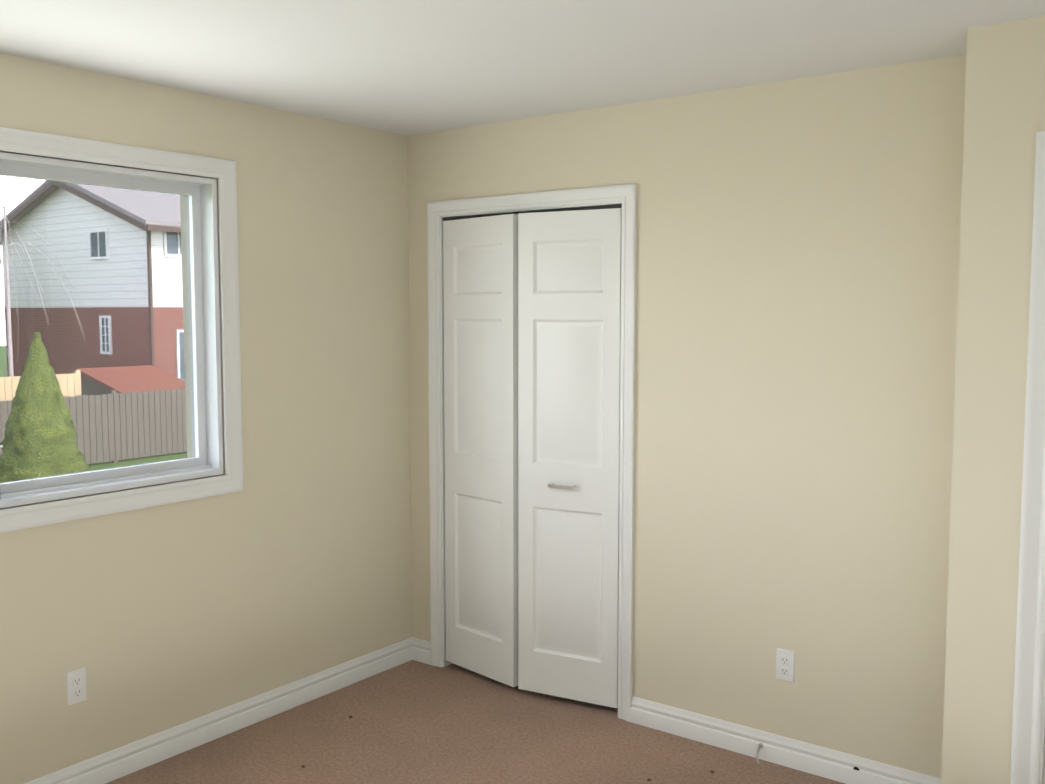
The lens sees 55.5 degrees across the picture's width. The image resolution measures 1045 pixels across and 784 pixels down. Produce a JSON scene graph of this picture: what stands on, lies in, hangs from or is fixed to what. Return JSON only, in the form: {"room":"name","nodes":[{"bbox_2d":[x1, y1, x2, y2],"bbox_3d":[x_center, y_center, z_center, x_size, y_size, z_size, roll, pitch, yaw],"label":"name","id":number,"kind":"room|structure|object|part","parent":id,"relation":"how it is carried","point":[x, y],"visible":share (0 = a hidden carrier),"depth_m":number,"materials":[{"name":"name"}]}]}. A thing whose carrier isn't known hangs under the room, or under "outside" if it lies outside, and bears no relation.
{"room":"empty bedroom","nodes":[
{"label":"empty bedroom","id":0,"kind":"room"},
{"bbox_2d":[0,53,411,783],"bbox_3d":[-1.586,0.145,3.427,0.250,2.440,4.940,3,6,37],"label":"wall","id":1,"kind":"structure","parent":0,"point":[290,563],"depth_m":3.93,"materials":[{"name":"beige paint"}]},
{"bbox_2d":[66,667,86,705],"bbox_3d":[-1.515,1.002,3.376,0.008,0.115,0.070,3,6,37],"label":"outlet","id":2,"kind":"object","parent":1,"relation":"attached to","point":[73,687],"visible":1,"depth_m":3.37,"materials":[{"name":"white plastic"}]},
{"bbox_2d":[0,127,242,532],"bbox_3d":[-1.716,-0.189,3.116,0.154,1.265,1.890,3,6,37],"label":"sliding window","id":3,"kind":"structure","parent":1,"relation":"in","point":[204,364],"depth_m":3.55,"materials":[{"name":"white plastic"}]},
{"bbox_2d":[24,637,419,783],"bbox_3d":[-1.706,1.340,3.142,0.016,0.102,3.950,3,6,37],"label":"baseboard","id":4,"kind":"structure","parent":1,"relation":"attached to","point":[130,758],"depth_m":3.87,"materials":[{"name":"white paint"}]},
{"bbox_2d":[106,660,844,783],"bbox_3d":[-0.060,1.512,2.384,4.070,0.120,4.940,3,6,37],"label":"floor","id":5,"kind":"structure","parent":0,"point":[413,722],"depth_m":3.76,"materials":[{"name":"carpet"}]},
{"bbox_2d":[301,715,713,780],"bbox_3d":[0.270,1.366,3.428,2.242,0.009,0.511,2,5,19],"label":"debris","id":6,"kind":"object","parent":5,"relation":"on","point":[649,779],"visible":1,"depth_m":3.55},
{"bbox_2d":[0,0,1044,135],"bbox_3d":[0.635,-1.060,2.438,4.870,0.120,6.190,3,6,37],"label":"ceiling","id":7,"kind":"structure","parent":0,"point":[408,67],"depth_m":3.01,"materials":[{"name":"white paint"}]},
{"bbox_2d":[408,54,966,777],"bbox_3d":[0.495,0.104,3.937,2.460,2.440,0.120,3,6,37],"label":"wall","id":8,"kind":"structure","parent":0,"point":[796,284],"depth_m":3.53,"materials":[{"name":"beige paint"}]},
{"bbox_2d":[427,184,636,721],"bbox_3d":[0.042,0.232,4.278,1.078,2.131,0.138,3,6,37],"label":"trim","id":9,"kind":"structure","parent":8,"relation":"attached to","point":[625,196],"depth_m":4.05,"materials":[{"name":"white paint"}]},
{"bbox_2d":[443,204,621,220],"bbox_3d":[0.026,-0.751,4.178,0.936,0.016,0.030,3,6,37],"label":"track","id":10,"kind":"object","parent":8,"relation":"attached to","point":[549,210],"visible":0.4,"depth_m":4.11,"materials":[{"name":"metal"}]},
{"bbox_2d":[443,208,621,707],"bbox_3d":[0.022,0.261,4.259,0.914,2.015,0.180,2,5,28],"label":"door","id":11,"kind":"structure","parent":10,"relation":"hanging from","point":[569,303],"depth_m":4.15,"materials":[{"name":"white paint"}]},
{"bbox_3d":[-0.185,0.252,4.370,0.035,2.015,0.455,-4,6,-44],"label":"bifold door panel","id":12,"kind":"part","parent":11,"relation":"part of","materials":[{"name":"white wood"}]},
{"bbox_2d":[548,484,577,489],"bbox_3d":[0.165,0.389,4.075,0.136,0.014,0.030,2,5,28],"label":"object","id":13,"kind":"structure","parent":11,"relation":"attached to","point":[574,487],"depth_m":4.06,"materials":[{"name":"silver metal"}]},
{"bbox_2d":[776,648,794,682],"bbox_3d":[0.948,0.987,3.585,0.070,0.115,0.008,3,6,37],"label":"outlet","id":14,"kind":"object","parent":8,"relation":"attached to","point":[787,667],"visible":1,"depth_m":3.58,"materials":[{"name":"white plastic"}]},
{"bbox_2d":[630,696,940,783],"bbox_3d":[0.937,1.303,3.613,1.251,0.102,0.017,3,6,37],"label":"baseboard","id":15,"kind":"structure","parent":8,"relation":"attached to","point":[824,762],"depth_m":3.63,"materials":[{"name":"white paint"}]},
{"bbox_2d":[756,743,762,763],"bbox_3d":[0.866,1.330,3.633,0.019,0.080,0.048,2,5,28],"label":"spring","id":16,"kind":"object","parent":15,"relation":"attached to","point":[760,745],"visible":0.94,"depth_m":3.63,"materials":[{"name":"silver metal"}]},
{"bbox_2d":[941,16,1044,783],"bbox_3d":[1.930,0.205,2.672,1.360,2.440,0.420,3,6,37],"label":"wall jog","id":17,"kind":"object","parent":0,"point":[1004,118],"visible":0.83,"depth_m":2.84,"materials":[{"name":"beige paint"}]},
{"bbox_2d":[1010,131,1044,783],"bbox_3d":[1.840,0.370,2.565,0.978,2.129,0.158,3,6,37],"label":"door frame","id":18,"kind":"structure","parent":17,"relation":"attached to","point":[1028,749],"depth_m":2.79,"materials":[{"name":"white paint"}]},
{"label":"outside","id":19,"kind":"structure","parent":0,"visible":0},
{"bbox_2d":[0,346,186,471],"bbox_3d":[-33.576,0.343,35.890,89.730,0.300,130.000,3,6,37],"label":"ground","id":20,"kind":"structure","parent":19,"point":[122,461],"depth_m":20.72,"materials":[{"name":"green plant"}]},
{"bbox_2d":[0,370,80,438],"bbox_3d":[-10.246,0.514,20.482,0.120,1.820,2.400,3,6,37],"label":"fence panel","id":21,"kind":"object","parent":20,"relation":"on","point":[2,396],"depth_m":21.01,"materials":[{"name":"beige wood"}]},
{"bbox_2d":[0,206,85,376],"bbox_3d":[-11.195,-1.340,21.388,3.748,5.373,3.022,3,6,37],"label":"weeping tree","id":22,"kind":"object","parent":20,"relation":"on","point":[8,302],"depth_m":21.17,"materials":[{"name":"white plant"}]},
{"bbox_2d":[0,332,88,482],"bbox_3d":[-6.137,0.649,12.666,1.363,2.838,1.348,3,6,37],"label":"conifer tree","id":23,"kind":"object","parent":20,"relation":"on","point":[62,463],"depth_m":12.38,"materials":[{"name":"green plant"}]},
{"bbox_2d":[0,388,186,463],"bbox_3d":[-7.760,0.646,20.969,0.120,1.480,6.750,3,6,37],"label":"fence","id":24,"kind":"object","parent":20,"relation":"on","point":[131,446],"depth_m":20.38,"materials":[{"name":"grey wood"}]},
{"bbox_2d":[5,307,183,376],"bbox_3d":[-10.028,-1.166,32.822,8.010,3.200,9.970,3,6,37],"label":"brick wall","id":25,"kind":"structure","parent":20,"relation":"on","point":[59,317],"depth_m":28.13,"materials":[{"name":"red brick"}]},
{"bbox_2d":[2,187,182,307],"bbox_3d":[-10.028,-4.566,32.549,8.010,3.620,9.970,3,6,37],"label":"house siding","id":26,"kind":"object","parent":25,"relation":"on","point":[58,199],"depth_m":28.25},
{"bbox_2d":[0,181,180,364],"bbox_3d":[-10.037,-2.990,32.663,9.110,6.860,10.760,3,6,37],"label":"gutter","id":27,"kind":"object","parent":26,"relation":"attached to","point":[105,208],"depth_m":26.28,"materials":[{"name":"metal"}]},
{"bbox_2d":[0,180,180,241],"bbox_3d":[-10.028,-5.689,32.459,8.910,1.705,10.730,3,6,37],"label":"shingles","id":28,"kind":"object","parent":26,"relation":"on","point":[126,205],"depth_m":27.55,"materials":[{"name":"grey"}]},
{"bbox_2d":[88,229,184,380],"bbox_3d":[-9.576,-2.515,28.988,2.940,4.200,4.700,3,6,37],"label":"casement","id":29,"kind":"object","parent":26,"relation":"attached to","point":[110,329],"depth_m":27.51,"materials":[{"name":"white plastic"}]},
{"bbox_2d":[67,365,184,430],"bbox_3d":[-10.038,0.237,24.572,4.200,1.720,2.000,3,6,37],"label":"shed","id":30,"kind":"object","parent":20,"relation":"on","point":[124,380],"depth_m":23.78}
]}

